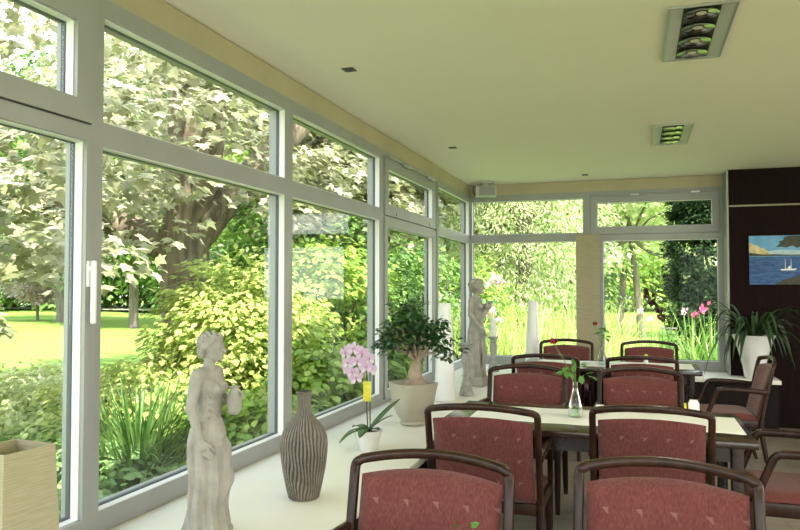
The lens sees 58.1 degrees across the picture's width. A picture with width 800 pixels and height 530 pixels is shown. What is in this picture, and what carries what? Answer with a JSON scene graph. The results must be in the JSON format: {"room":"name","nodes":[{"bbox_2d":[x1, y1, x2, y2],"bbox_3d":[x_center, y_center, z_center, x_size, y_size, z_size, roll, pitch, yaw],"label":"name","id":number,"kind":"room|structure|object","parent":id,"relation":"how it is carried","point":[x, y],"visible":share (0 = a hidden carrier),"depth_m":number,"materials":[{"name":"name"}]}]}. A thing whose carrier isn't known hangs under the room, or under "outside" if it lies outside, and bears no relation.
{"room":"restaurant dining room","nodes":[
{"label":"restaurant dining room","id":0,"kind":"room"},
{"bbox_2d":[109,0,469,529],"bbox_3d":[-1.166,0.203,3.031,0.110,2.779,13.040,-1,-2,18],"label":"wall","id":1,"kind":"structure","parent":0,"point":[159,13],"depth_m":4.07,"materials":[{"name":"beige paint"}]},
{"bbox_2d":[0,0,98,529],"bbox_3d":[-1.468,-0.031,2.037,0.160,2.112,1.630,-1,-2,18],"label":"window","id":2,"kind":"structure","parent":1,"relation":"in","point":[67,113],"depth_m":2.73,"materials":[{"name":"paint"}]},
{"bbox_2d":[92,0,288,529],"bbox_3d":[-0.982,0.016,3.596,0.110,2.112,1.638,-1,-2,18],"label":"window","id":3,"kind":"structure","parent":1,"relation":"in","point":[108,512],"depth_m":3.51,"materials":[{"name":"paint"}]},
{"bbox_2d":[288,98,381,429],"bbox_3d":[-0.465,0.064,5.170,0.110,2.112,1.677,-1,-2,18],"label":"window","id":4,"kind":"structure","parent":1,"relation":"in","point":[371,211],"depth_m":5.36,"materials":[{"name":"paint"}]},
{"bbox_2d":[382,149,435,403],"bbox_3d":[0.084,0.113,6.761,0.160,2.112,1.690,-1,-2,18],"label":"window","id":5,"kind":"structure","parent":1,"relation":"in","point":[394,218],"depth_m":6.74,"materials":[{"name":"paint"}]},
{"bbox_2d":[435,182,438,319],"bbox_3d":[0.385,0.161,7.549,0.020,2.063,0.083,-1,-2,18],"label":"trim","id":6,"kind":"structure","parent":1,"relation":"attached to","point":[437,199],"depth_m":7.54,"materials":[{"name":"grey paint"}]},
{"bbox_2d":[110,364,781,529],"bbox_3d":[0.874,1.094,3.591,3.400,0.042,10.430,-1,-2,18],"label":"window ledge","id":7,"kind":"object","parent":1,"relation":"attached to","point":[258,497],"visible":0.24,"depth_m":3.55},
{"bbox_2d":[0,439,58,529],"bbox_3d":[-1.190,0.792,2.193,0.230,0.475,0.230,-1,-2,24],"label":"planter box","id":8,"kind":"object","parent":7,"relation":"on","point":[28,468],"visible":1,"depth_m":2.16,"materials":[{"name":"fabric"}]},
{"bbox_2d":[181,331,243,529],"bbox_3d":[-0.751,0.655,2.847,0.224,0.789,0.204,1,-2,-30],"label":"statue","id":9,"kind":"object","parent":7,"relation":"on","point":[209,451],"visible":1,"depth_m":2.79,"materials":[{"name":"stone"}]},
{"bbox_2d":[280,390,327,501],"bbox_3d":[-0.440,0.821,3.300,0.218,0.486,0.218,0,-2,3],"label":"ribbed vase","id":10,"kind":"object","parent":7,"relation":"on","point":[303,441],"visible":1,"depth_m":3.23,"materials":[{"name":"grey ceramic"}]},
{"bbox_2d":[339,341,399,451],"bbox_3d":[-0.180,0.773,4.266,0.360,0.641,0.243,0,-2,1],"label":"potted orchid","id":11,"kind":"object","parent":7,"relation":"on","point":[367,438],"visible":1,"depth_m":4.25,"materials":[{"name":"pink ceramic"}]},
{"bbox_2d":[369,298,469,425],"bbox_3d":[0.139,0.673,5.061,0.718,0.889,0.455,0,-2,-2],"label":"bonsai tree","id":12,"kind":"object","parent":7,"relation":"on","point":[415,393],"visible":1,"depth_m":5.01,"materials":[{"name":"green plant"}]},
{"bbox_2d":[435,303,455,401],"bbox_3d":[0.379,0.737,6.119,0.186,0.825,0.186,-1,-2,18],"label":"vase","id":13,"kind":"object","parent":7,"relation":"on","point":[444,371],"visible":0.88,"depth_m":6.05,"materials":[{"name":"white ceramic"}]},
{"bbox_2d":[459,342,473,395],"bbox_3d":[0.590,0.924,6.403,0.132,0.468,0.132,-1,-2,18],"label":"candlestick","id":14,"kind":"object","parent":7,"relation":"on","point":[466,388],"visible":0.94,"depth_m":6.37,"materials":[{"name":"stone"}]},
{"bbox_2d":[467,278,492,386],"bbox_3d":[0.773,0.652,7.046,0.266,1.050,0.303,-1,-2,24],"label":"statue","id":15,"kind":"object","parent":7,"relation":"on","point":[477,311],"visible":0.9,"depth_m":6.97,"materials":[{"name":"stone"}]},
{"bbox_2d":[487,336,498,371],"bbox_3d":[1.061,1.013,8.204,0.132,0.400,0.132,-1,-2,18],"label":"candlestick","id":16,"kind":"object","parent":7,"relation":"on","point":[493,346],"visible":0.89,"depth_m":8.17,"materials":[{"name":"stone"}]},
{"bbox_2d":[490,318,495,336],"bbox_3d":[1.061,0.702,8.212,0.072,0.222,0.072,-1,-2,18],"label":"pillar candle","id":17,"kind":"object","parent":16,"relation":"on","point":[492,320],"visible":1,"depth_m":8.18,"materials":[{"name":"white wax"}]},
{"bbox_2d":[525,301,539,360],"bbox_3d":[1.566,0.822,8.496,0.186,0.800,0.186,-1,-2,18],"label":"vase","id":18,"kind":"object","parent":7,"relation":"on","point":[532,335],"visible":0.6,"depth_m":8.44,"materials":[{"name":"white ceramic"}]},
{"bbox_2d":[642,288,677,348],"bbox_3d":[2.915,0.731,8.098,0.380,0.957,0.120,-1,-2,18],"label":"potted orchid","id":19,"kind":"object","parent":7,"relation":"on","point":[646,295],"visible":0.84,"depth_m":8.10,"materials":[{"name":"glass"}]},
{"bbox_2d":[700,299,799,381],"bbox_3d":[3.658,0.801,7.427,1.102,0.889,0.737,-1,-2,18],"label":"potted fern","id":20,"kind":"object","parent":7,"relation":"on","point":[752,343],"visible":0.94,"depth_m":7.46,"materials":[{"name":"green plant"}]},
{"bbox_2d":[436,178,469,370],"bbox_3d":[0.579,0.161,8.348,0.110,2.112,1.635,-1,-2,18],"label":"window","id":21,"kind":"structure","parent":1,"relation":"in","point":[462,237],"depth_m":9.05,"materials":[{"name":"paint"}]},
{"bbox_2d":[163,0,799,185],"bbox_3d":[2.660,-1.381,1.780,8.230,0.300,13.160,-1,-2,18],"label":"ceiling","id":22,"kind":"structure","parent":0,"point":[524,91],"depth_m":4.38,"materials":[{"name":"paint"}]},
{"bbox_2d":[473,181,495,197],"bbox_3d":[1.033,-0.925,8.813,0.283,0.185,0.174,0,-2,4],"label":"loudspeaker","id":23,"kind":"object","parent":22,"relation":"hanging from","point":[483,191],"visible":1,"depth_m":8.73,"materials":[{"name":"grey plastic"}]},
{"bbox_2d":[479,186,494,194],"bbox_3d":[1.057,-0.900,8.728,0.195,0.110,0.010,0,-2,4],"label":"grille","id":24,"kind":"object","parent":23,"relation":"attached to","point":[483,190],"depth_m":8.72,"materials":[{"name":"grey"}]},
{"bbox_2d":[652,123,693,145],"bbox_3d":[2.285,-1.095,6.064,0.300,0.011,0.820,-1,-2,18],"label":"recessed light","id":25,"kind":"object","parent":22,"relation":"in","point":[667,134],"visible":1,"depth_m":6.02,"materials":[{"name":"silver metal"}]},
{"bbox_2d":[662,0,739,61],"bbox_3d":[1.502,-1.168,3.649,0.300,0.011,0.820,-1,-2,18],"label":"recessed light","id":26,"kind":"object","parent":22,"relation":"in","point":[694,31],"visible":1,"depth_m":3.58,"materials":[{"name":"silver metal"}]},
{"bbox_2d":[575,234,600,359],"bbox_3d":[2.253,0.422,8.618,0.287,1.590,0.022,-1,-2,18],"label":"curtain","id":27,"kind":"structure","parent":0,"point":[587,245],"depth_m":8.62,"materials":[{"name":"fabric"}]},
{"bbox_2d":[470,175,722,371],"bbox_3d":[2.308,0.374,8.692,2.953,2.781,0.110,-1,-2,18],"label":"wall","id":28,"kind":"structure","parent":0,"point":[707,180],"depth_m":8.61,"materials":[{"name":"beige paint"}]},
{"bbox_2d":[470,192,586,364],"bbox_3d":[1.587,0.179,8.935,1.438,2.112,0.110,-1,-2,18],"label":"window","id":29,"kind":"structure","parent":28,"relation":"in","point":[535,237],"depth_m":8.93,"materials":[{"name":"paint"}]},
{"bbox_2d":[587,186,724,371],"bbox_3d":[2.981,0.164,8.453,1.512,2.112,0.155,-1,-2,18],"label":"window","id":30,"kind":"structure","parent":28,"relation":"in","point":[713,231],"depth_m":8.38,"materials":[{"name":"paint"}]},
{"bbox_2d":[501,428,799,529],"bbox_3d":[2.634,1.614,1.739,8.110,0.120,13.040,-1,-2,18],"label":"floor","id":31,"kind":"structure","parent":0,"point":[564,521],"depth_m":5.52,"materials":[{"name":"tile"}]},
{"bbox_2d":[332,448,514,529],"bbox_3d":[0.029,1.110,2.265,0.610,0.927,0.618,-1,-2,18],"label":"armchair","id":32,"kind":"object","parent":31,"relation":"on","point":[409,498],"visible":1,"depth_m":2.50,"materials":[{"name":"red fabric"}]},
{"bbox_2d":[424,403,552,529],"bbox_3d":[0.484,1.157,3.826,0.610,0.927,0.618,-1,-2,18],"label":"armchair","id":33,"kind":"object","parent":31,"relation":"on","point":[509,443],"visible":0.61,"depth_m":3.58,"materials":[{"name":"red fabric"}]},
{"bbox_2d":[479,363,567,514],"bbox_3d":[0.873,1.197,5.123,0.610,0.927,0.618,-1,-2,18],"label":"armchair","id":34,"kind":"object","parent":31,"relation":"on","point":[529,388],"visible":0.3,"depth_m":5.32,"materials":[{"name":"red fabric"}]},
{"bbox_2d":[511,353,584,460],"bbox_3d":[1.341,1.239,6.501,0.610,0.927,0.618,-1,-2,18],"label":"armchair","id":35,"kind":"object","parent":31,"relation":"on","point":[581,387],"visible":0.25,"depth_m":6.24,"materials":[{"name":"brown wood"}]},
{"bbox_2d":[539,338,593,406],"bbox_3d":[1.778,1.278,7.782,0.610,0.927,0.618,-1,-2,18],"label":"armchair","id":36,"kind":"object","parent":31,"relation":"on","point":[581,352],"visible":0.31,"depth_m":7.98,"materials":[{"name":"red fabric"}]},
{"bbox_2d":[356,381,778,529],"bbox_3d":[1.135,1.350,3.177,2.610,0.495,9.820,-1,-2,18],"label":"panel","id":37,"kind":"object","parent":31,"relation":"on","point":[771,420],"visible":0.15,"depth_m":7.52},
{"bbox_2d":[445,401,758,494],"bbox_3d":[1.101,1.257,4.149,1.640,0.740,0.860,-1,-2,18],"label":"dining table","id":38,"kind":"object","parent":31,"relation":"on","point":[730,448],"visible":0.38,"depth_m":3.83,"materials":[{"name":"brown wood"}]},
{"bbox_2d":[470,411,533,421],"bbox_3d":[0.607,0.886,4.202,0.373,0.006,0.265,-1,-2,18],"label":"table runner","id":39,"kind":"object","parent":38,"relation":"on","point":[485,414],"depth_m":4.20,"materials":[{"name":"white fabric"}]},
{"bbox_2d":[511,406,589,425],"bbox_3d":[0.866,0.887,4.236,0.501,0.006,0.517,-1,-2,18],"label":"table runner","id":40,"kind":"object","parent":38,"relation":"on","point":[548,415],"depth_m":4.21,"materials":[{"name":"white fabric"}]},
{"bbox_2d":[549,338,596,416],"bbox_3d":[1.013,0.655,4.216,0.279,0.446,0.184,-1,-2,18],"label":"bud vase","id":41,"kind":"object","parent":40,"relation":"on","point":[567,374],"visible":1,"depth_m":4.19,"materials":[{"name":"clear glass"}]},
{"bbox_2d":[596,412,707,431],"bbox_3d":[1.419,0.882,4.069,0.606,0.006,0.500,-1,-2,18],"label":"table runner","id":42,"kind":"object","parent":38,"relation":"on","point":[613,415],"depth_m":4.17,"materials":[{"name":"white fabric"}]},
{"bbox_2d":[688,399,699,410],"bbox_3d":[1.741,0.842,4.267,0.064,0.085,0.044,-1,-2,18],"label":"holder","id":43,"kind":"object","parent":38,"relation":"on","point":[692,404],"visible":0.8,"depth_m":4.25,"materials":[{"name":"white ceramic"}]},
{"bbox_2d":[715,417,746,434],"bbox_3d":[1.780,0.877,3.933,0.140,0.006,0.506,-1,-2,18],"label":"table runner","id":44,"kind":"object","parent":38,"relation":"on","point":[727,425],"depth_m":3.91,"materials":[{"name":"white fabric"}]},
{"bbox_2d":[525,358,702,408],"bbox_3d":[2.040,1.345,7.039,1.640,0.740,0.860,-1,-2,18],"label":"dining table","id":45,"kind":"object","parent":31,"relation":"on","point":[689,375],"visible":0.28,"depth_m":6.71,"materials":[{"name":"brown wood"}]},
{"bbox_2d":[539,359,571,363],"bbox_3d":[1.572,0.980,7.294,0.332,0.006,0.332,-1,-2,18],"label":"table runner","id":46,"kind":"object","parent":45,"relation":"on","point":[560,361],"depth_m":7.31,"materials":[{"name":"white fabric"}]},
{"bbox_2d":[580,361,604,366],"bbox_3d":[1.889,0.973,7.076,0.250,0.006,0.502,-1,-2,18],"label":"table runner","id":47,"kind":"object","parent":45,"relation":"on","point":[591,363],"depth_m":7.12,"materials":[{"name":"white fabric"}]},
{"bbox_2d":[593,322,610,364],"bbox_3d":[1.973,0.758,7.014,0.188,0.411,0.132,-1,-2,18],"label":"bud vase","id":48,"kind":"object","parent":47,"relation":"on","point":[594,323],"visible":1,"depth_m":7.00,"materials":[{"name":"clear glass"}]},
{"bbox_2d":[610,362,694,369],"bbox_3d":[2.409,0.968,6.921,0.751,0.006,0.521,-1,-2,18],"label":"table runner","id":49,"kind":"object","parent":45,"relation":"on","point":[681,366],"depth_m":7.03,"materials":[{"name":"white fabric"}]},
{"bbox_2d":[593,366,684,407],"bbox_3d":[1.647,1.191,4.932,0.610,0.927,0.618,-1,-2,18],"label":"armchair","id":50,"kind":"object","parent":31,"relation":"on","point":[622,390],"visible":0.3,"depth_m":5.16,"materials":[{"name":"red fabric"}]},
{"bbox_2d":[605,356,678,406],"bbox_3d":[2.120,1.233,6.308,0.610,0.927,0.618,-1,-2,18],"label":"armchair","id":51,"kind":"object","parent":31,"relation":"on","point":[607,362],"visible":0.27,"depth_m":6.04,"materials":[{"name":"brown wood"}]},
{"bbox_2d":[620,340,678,361],"bbox_3d":[2.611,1.270,7.530,0.610,0.927,0.618,-1,-2,18],"label":"armchair","id":52,"kind":"object","parent":31,"relation":"on","point":[632,351],"visible":0.23,"depth_m":7.78,"materials":[{"name":"red fabric"}]},
{"bbox_2d":[588,405,716,485],"bbox_3d":[1.314,1.156,3.775,0.610,0.927,0.618,-1,-2,18],"label":"armchair","id":53,"kind":"object","parent":31,"relation":"on","point":[616,437],"visible":0.53,"depth_m":3.53,"materials":[{"name":"red fabric"}]},
{"bbox_2d":[573,456,765,529],"bbox_3d":[0.795,1.106,2.150,0.610,0.927,0.618,-1,-2,20],"label":"armchair","id":54,"kind":"object","parent":31,"relation":"on","point":[623,503],"visible":1,"depth_m":2.39,"materials":[{"name":"red fabric"}]},
{"bbox_2d":[697,355,776,463],"bbox_3d":[2.830,1.226,6.091,0.618,0.927,0.610,0,-2,15],"label":"armchair","id":55,"kind":"object","parent":31,"relation":"on","point":[752,416],"visible":0.8,"depth_m":5.92,"materials":[{"name":"red fabric"}]},
{"bbox_2d":[744,429,799,529],"bbox_3d":[2.118,1.156,3.797,0.618,0.927,0.610,-1,-2,18],"label":"armchair","id":56,"kind":"object","parent":31,"relation":"on","point":[782,489],"visible":0.56,"depth_m":3.61,"materials":[{"name":"red fabric"}]},
{"bbox_2d":[732,334,775,378],"bbox_3d":[3.719,0.963,7.563,0.432,0.460,0.432,-1,-2,18],"label":"flower pot","id":57,"kind":"object","parent":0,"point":[755,345],"depth_m":7.44,"materials":[{"name":"white ceramic"}]},
{"bbox_2d":[728,167,799,428],"bbox_3d":[6.108,0.330,7.271,5.135,2.783,0.440,-1,-2,18],"label":"wall","id":58,"kind":"structure","parent":0,"point":[762,201],"depth_m":7.76,"materials":[{"name":"brown wood"}]},
{"bbox_2d":[723,170,730,374],"bbox_3d":[3.643,0.352,8.022,0.021,2.783,0.330,-1,-2,18],"label":"trim","id":59,"kind":"structure","parent":58,"relation":"attached to","point":[725,174],"depth_m":7.94,"materials":[{"name":"paint"}]},
{"bbox_2d":[748,235,799,284],"bbox_3d":[4.151,-0.054,7.676,0.780,0.525,0.033,-1,-2,18],"label":"seascape painting","id":60,"kind":"object","parent":58,"relation":"attached to","point":[773,260],"visible":1,"depth_m":7.71,"materials":[{"name":"paint"}]},
{"label":"outside","id":61,"kind":"structure","parent":0,"visible":0},
{"bbox_2d":[2,304,388,309],"bbox_3d":[-26.003,2.992,52.155,58.000,0.050,9.000,-1,-2,18],"label":"garden path","id":62,"kind":"structure","parent":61,"point":[105,307],"depth_m":46.79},
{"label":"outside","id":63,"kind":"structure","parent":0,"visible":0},
{"bbox_2d":[0,297,717,491],"bbox_3d":[1.421,2.665,36.309,130.000,0.220,110.000,-1,-2,18],"label":"ground","id":64,"kind":"structure","parent":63,"point":[42,338],"depth_m":23.36,"materials":[{"name":"plant"}]},
{"bbox_2d":[0,169,30,310],"bbox_3d":[-27.008,-3.177,44.296,10.629,14.844,8.787,1,-2,-17],"label":"tree","id":65,"kind":"object","parent":64,"relation":"on","point":[2,300],"visible":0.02,"depth_m":42.75,"materials":[{"name":"green plant"}]},
{"bbox_2d":[0,143,47,309],"bbox_3d":[-27.126,-4.080,50.337,12.286,16.497,9.387,-1,-2,33],"label":"tree","id":66,"kind":"object","parent":64,"relation":"on","point":[4,303],"visible":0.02,"depth_m":49.22,"materials":[{"name":"green plant"}]},
{"bbox_2d":[0,274,56,319],"bbox_3d":[-16.653,1.414,32.977,3.297,2.879,3.073,-2,-2,45],"label":"tree","id":67,"kind":"object","parent":64,"relation":"on","point":[31,292],"visible":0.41,"depth_m":32.38,"materials":[{"name":"green plant"}]},
{"bbox_2d":[0,135,138,311],"bbox_3d":[-21.716,-3.392,46.340,10.236,15.162,9.939,1,-2,-28],"label":"tree","id":68,"kind":"object","parent":64,"relation":"on","point":[52,306],"visible":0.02,"depth_m":44.62,"materials":[{"name":"green plant"}]},
{"bbox_2d":[0,359,148,431],"bbox_3d":[-7.677,1.581,8.002,8.687,0.492,8.767,-1,-2,18],"label":"ground cover","id":69,"kind":"structure","parent":64,"relation":"on","point":[58,367],"depth_m":10.95,"materials":[{"name":"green plant"}]},
{"bbox_2d":[0,33,152,321],"bbox_3d":[-14.769,-3.589,31.151,9.742,12.768,8.004,-1,-2,21],"label":"tree","id":70,"kind":"object","parent":64,"relation":"on","point":[60,289],"visible":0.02,"depth_m":30.28,"materials":[{"name":"green plant"}]},
{"bbox_2d":[0,358,182,441],"bbox_3d":[-3.737,1.488,7.341,3.408,1.054,2.177,-1,-2,32],"label":"shrub","id":71,"kind":"object","parent":64,"relation":"on","point":[7,389],"visible":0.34,"depth_m":7.04,"materials":[{"name":"green plant"}]},
{"bbox_2d":[27,32,203,327],"bbox_3d":[-10.367,-3.502,28.164,8.418,12.412,6.852,-1,-2,18],"label":"tree","id":72,"kind":"object","parent":64,"relation":"on","point":[133,321],"visible":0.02,"depth_m":27.81,"materials":[{"name":"green plant"}]},
{"bbox_2d":[101,110,143,306],"bbox_3d":[-21.090,-4.541,52.221,13.118,16.894,9.864,0,-2,-1],"label":"tree","id":73,"kind":"object","parent":64,"relation":"on","point":[104,304],"visible":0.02,"depth_m":50.32,"materials":[{"name":"green plant"}]},
{"bbox_2d":[102,136,161,310],"bbox_3d":[-16.793,-3.197,48.128,12.732,14.412,9.133,0,-2,13],"label":"tree","id":74,"kind":"object","parent":64,"relation":"on","point":[124,298],"visible":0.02,"depth_m":47.59,"materials":[{"name":"green plant"}]},
{"bbox_2d":[14,351,267,471],"bbox_3d":[-2.155,1.393,6.588,2.922,1.200,1.977,-1,-2,24],"label":"shrub","id":75,"kind":"object","parent":64,"relation":"on","point":[147,373],"visible":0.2,"depth_m":6.24,"materials":[{"name":"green plant"}]},
{"bbox_2d":[2,363,292,492],"bbox_3d":[-1.967,1.220,5.550,2.497,0.998,2.266,0,-2,-5],"label":"grass","id":76,"kind":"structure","parent":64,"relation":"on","point":[143,436],"depth_m":5.29,"materials":[{"name":"green plant"}]},
{"bbox_2d":[0,399,326,518],"bbox_3d":[-2.611,1.478,4.759,3.459,0.487,5.731,-1,-2,18],"label":"ground cover","id":77,"kind":"structure","parent":64,"relation":"on","point":[133,472],"depth_m":5.12,"materials":[{"name":"green plant"}]},
{"bbox_2d":[128,96,242,312],"bbox_3d":[-12.286,-3.903,44.074,11.774,15.721,8.049,0,-2,13],"label":"tree","id":78,"kind":"object","parent":64,"relation":"on","point":[156,283],"visible":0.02,"depth_m":43.50,"materials":[{"name":"green plant"}]},
{"bbox_2d":[0,0,424,362],"bbox_3d":[-4.062,-1.440,8.199,7.393,7.078,13.085,-1,-2,18],"label":"maple tree","id":79,"kind":"object","parent":64,"relation":"on","point":[194,212],"visible":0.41,"depth_m":7.29,"materials":[{"name":"green plant"}]},
{"bbox_2d":[200,107,252,287],"bbox_3d":[-8.707,-4.429,40.113,10.792,15.352,7.555,-1,-2,18],"label":"tree","id":80,"kind":"object","parent":64,"relation":"on","point":[230,107],"visible":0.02,"depth_m":39.41,"materials":[{"name":"green plant"}]},
{"bbox_2d":[129,243,341,417],"bbox_3d":[-1.694,0.867,7.540,2.253,2.204,2.156,0,-2,3],"label":"shrub","id":81,"kind":"object","parent":64,"relation":"on","point":[210,311],"visible":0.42,"depth_m":7.08,"materials":[{"name":"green plant"}]},
{"bbox_2d":[164,389,328,463],"bbox_3d":[-1.198,1.446,5.843,1.645,0.931,1.376,0,-2,16],"label":"shrub","id":82,"kind":"object","parent":64,"relation":"on","point":[246,408],"visible":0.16,"depth_m":5.62,"materials":[{"name":"green plant"}]},
{"bbox_2d":[156,195,358,361],"bbox_3d":[-2.252,0.494,11.564,2.876,3.251,3.217,1,-2,-39],"label":"shrub","id":83,"kind":"object","parent":64,"relation":"on","point":[233,239],"visible":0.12,"depth_m":11.53,"materials":[{"name":"green plant"}]},
{"bbox_2d":[226,333,366,411],"bbox_3d":[-0.955,1.352,7.173,1.686,1.382,1.707,1,-2,-28],"label":"shrub","id":84,"kind":"object","parent":64,"relation":"on","point":[328,384],"visible":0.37,"depth_m":6.75,"materials":[{"name":"green plant"}]},
{"bbox_2d":[210,108,415,296],"bbox_3d":[-2.308,-1.165,17.047,5.771,7.065,5.256,-2,-2,45],"label":"tree","id":85,"kind":"object","parent":64,"relation":"on","point":[240,159],"visible":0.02,"depth_m":16.03,"materials":[{"name":"green plant"}]},
{"bbox_2d":[221,231,415,383],"bbox_3d":[-1.057,0.781,8.976,2.532,2.470,2.505,-1,-2,28],"label":"shrub","id":86,"kind":"object","parent":64,"relation":"on","point":[311,275],"visible":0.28,"depth_m":8.58,"materials":[{"name":"green plant"}]},
{"bbox_2d":[224,102,482,319],"bbox_3d":[-0.630,-1.557,15.163,6.386,7.734,5.694,-2,-2,45],"label":"tree","id":87,"kind":"object","parent":64,"relation":"on","point":[447,207],"visible":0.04,"depth_m":14.04,"materials":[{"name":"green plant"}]},
{"bbox_2d":[267,216,452,369],"bbox_3d":[-0.744,0.636,10.568,2.647,3.032,2.930,1,-2,-37],"label":"shrub","id":88,"kind":"object","parent":64,"relation":"on","point":[341,223],"visible":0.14,"depth_m":10.26,"materials":[{"name":"green plant"}]},
{"bbox_2d":[343,336,422,385],"bbox_3d":[-0.431,1.521,9.371,1.557,1.255,1.600,1,-2,-16],"label":"shrub","id":89,"kind":"object","parent":64,"relation":"on","point":[401,376],"visible":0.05,"depth_m":9.03,"materials":[{"name":"green plant"}]},
{"bbox_2d":[343,294,460,371],"bbox_3d":[0.001,1.060,10.303,2.453,1.607,2.202,-1,-2,39],"label":"clump","id":90,"kind":"object","parent":64,"relation":"on","point":[403,294],"visible":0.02,"depth_m":10.06,"materials":[{"name":"green plant"}]},
{"bbox_2d":[315,236,510,363],"bbox_3d":[0.103,0.739,12.209,3.542,2.914,2.787,-1,-2,28],"label":"shrub","id":91,"kind":"object","parent":64,"relation":"on","point":[452,297],"visible":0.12,"depth_m":11.81,"materials":[{"name":"green plant"}]},
{"bbox_2d":[262,293,650,368],"bbox_3d":[0.851,1.225,13.347,7.569,1.463,6.409,-1,-2,18],"label":"reeds","id":92,"kind":"object","parent":64,"relation":"on","point":[505,348],"visible":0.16,"depth_m":12.01,"materials":[{"name":"green plant"}]},
{"bbox_2d":[389,246,527,343],"bbox_3d":[1.164,0.950,15.453,3.066,2.722,2.995,1,-2,-33],"label":"shrub","id":93,"kind":"object","parent":64,"relation":"on","point":[491,296],"visible":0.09,"depth_m":15.32,"materials":[{"name":"green plant"}]},
{"bbox_2d":[404,203,516,296],"bbox_3d":[1.707,-1.332,20.099,3.987,7.584,3.957,1,-2,-21],"label":"tree","id":94,"kind":"object","parent":64,"relation":"on","point":[505,225],"visible":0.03,"depth_m":19.16,"materials":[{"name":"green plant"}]},
{"bbox_2d":[486,305,502,324],"bbox_3d":[1.498,1.265,11.546,0.296,1.273,0.296,-1,-2,18],"label":"flower","id":95,"kind":"object","parent":64,"relation":"on","point":[489,314],"visible":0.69,"depth_m":11.55,"materials":[{"name":"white plant"}]},
{"bbox_2d":[484,271,506,354],"bbox_3d":[1.601,1.008,11.992,0.342,1.815,0.222,-1,-2,25],"label":"flower","id":96,"kind":"object","parent":64,"relation":"on","point":[493,275],"visible":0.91,"depth_m":11.99,"materials":[{"name":"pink plant"}]},
{"bbox_2d":[416,200,624,347],"bbox_3d":[3.050,-1.614,18.086,4.842,8.027,4.999,1,-2,-31],"label":"willow tree","id":97,"kind":"object","parent":64,"relation":"on","point":[524,216],"visible":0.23,"depth_m":17.34,"materials":[{"name":"green plant"}]},
{"bbox_2d":[532,200,631,326],"bbox_3d":[5.873,-0.608,24.071,3.790,6.380,3.735,-1,-2,18],"label":"tree","id":98,"kind":"object","parent":64,"relation":"on","point":[608,279],"visible":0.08,"depth_m":23.47,"materials":[{"name":"green plant"}]},
{"bbox_2d":[514,201,657,312],"bbox_3d":[9.981,-3.279,44.030,11.613,14.479,8.193,0,-2,-2],"label":"tree","id":99,"kind":"object","parent":64,"relation":"on","point":[614,280],"visible":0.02,"depth_m":42.57,"materials":[{"name":"green plant"}]},
{"bbox_2d":[605,331,639,356],"bbox_3d":[3.169,1.354,10.764,1.198,1.049,1.123,1,-2,-24],"label":"clump","id":100,"kind":"object","parent":64,"relation":"on","point":[629,345],"visible":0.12,"depth_m":10.89,"materials":[{"name":"green plant"}]},
{"bbox_2d":[560,205,692,327],"bbox_3d":[8.156,-1.792,26.986,6.390,8.948,5.037,-1,-2,28],"label":"tree","id":101,"kind":"object","parent":64,"relation":"on","point":[642,268],"visible":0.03,"depth_m":26.80,"materials":[{"name":"green plant"}]},
{"bbox_2d":[615,325,649,352],"bbox_3d":[3.778,1.428,11.417,1.060,0.940,1.355,-1,-2,18],"label":"clump","id":102,"kind":"object","parent":64,"relation":"on","point":[638,344],"visible":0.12,"depth_m":11.44,"materials":[{"name":"green plant"}]},
{"bbox_2d":[556,201,716,337],"bbox_3d":[7.443,-1.240,22.091,5.896,7.542,4.653,0,-2,15],"label":"tree","id":103,"kind":"object","parent":64,"relation":"on","point":[643,217],"visible":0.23,"depth_m":21.96,"materials":[{"name":"green plant"}]},
{"bbox_2d":[604,218,687,311],"bbox_3d":[12.779,-3.812,46.231,11.698,16.154,8.774,-1,-2,33],"label":"tree","id":104,"kind":"object","parent":64,"relation":"on","point":[653,276],"visible":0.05,"depth_m":44.47,"materials":[{"name":"green plant"}]},
{"bbox_2d":[616,224,682,309],"bbox_3d":[16.741,-4.313,50.235,13.685,16.348,9.139,0,-2,7],"label":"tree","id":105,"kind":"object","parent":64,"relation":"on","point":[651,291],"visible":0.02,"depth_m":48.84,"materials":[{"name":"green plant"}]},
{"bbox_2d":[618,308,699,351],"bbox_3d":[3.919,1.271,11.309,1.526,1.246,1.474,-1,-2,18],"label":"clump","id":106,"kind":"object","parent":64,"relation":"on","point":[653,338],"visible":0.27,"depth_m":11.08,"materials":[{"name":"green plant"}]},
{"bbox_2d":[630,209,711,311],"bbox_3d":[18.549,-3.444,48.141,13.357,15.634,8.674,0,-2,16],"label":"tree","id":107,"kind":"object","parent":64,"relation":"on","point":[655,294],"visible":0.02,"depth_m":46.73,"materials":[{"name":"green plant"}]},
{"bbox_2d":[641,219,715,303],"bbox_3d":[20.783,-3.842,46.318,11.401,15.698,9.082,-2,-2,44],"label":"tree","id":108,"kind":"object","parent":64,"relation":"on","point":[664,219],"visible":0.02,"depth_m":45.96,"materials":[{"name":"green plant"}]},
{"bbox_2d":[646,303,717,359],"bbox_3d":[4.468,1.201,10.536,1.857,1.340,1.682,-1,-2,18],"label":"clump","id":109,"kind":"object","parent":64,"relation":"on","point":[683,352],"visible":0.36,"depth_m":10.57,"materials":[{"name":"green plant"}]},
{"bbox_2d":[653,309,717,360],"bbox_3d":[4.379,1.227,10.228,1.572,1.269,1.777,-1,-2,18],"label":"clump","id":110,"kind":"object","parent":64,"relation":"on","point":[714,356],"visible":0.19,"depth_m":10.18,"materials":[{"name":"green plant"}]},
{"bbox_2d":[656,200,717,359],"bbox_3d":[6.100,-1.071,14.498,1.749,6.723,1.684,-1,-2,36],"label":"conifer tree","id":111,"kind":"object","parent":64,"relation":"on","point":[691,295],"visible":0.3,"depth_m":14.19,"materials":[{"name":"green plant"}]},
{"bbox_2d":[697,301,710,334],"bbox_3d":[4.391,1.191,10.350,0.185,1.349,0.144,1,-2,-23],"label":"flower","id":112,"kind":"object","parent":64,"relation":"on","point":[703,310],"visible":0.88,"depth_m":10.36,"materials":[{"name":"pink plant"}]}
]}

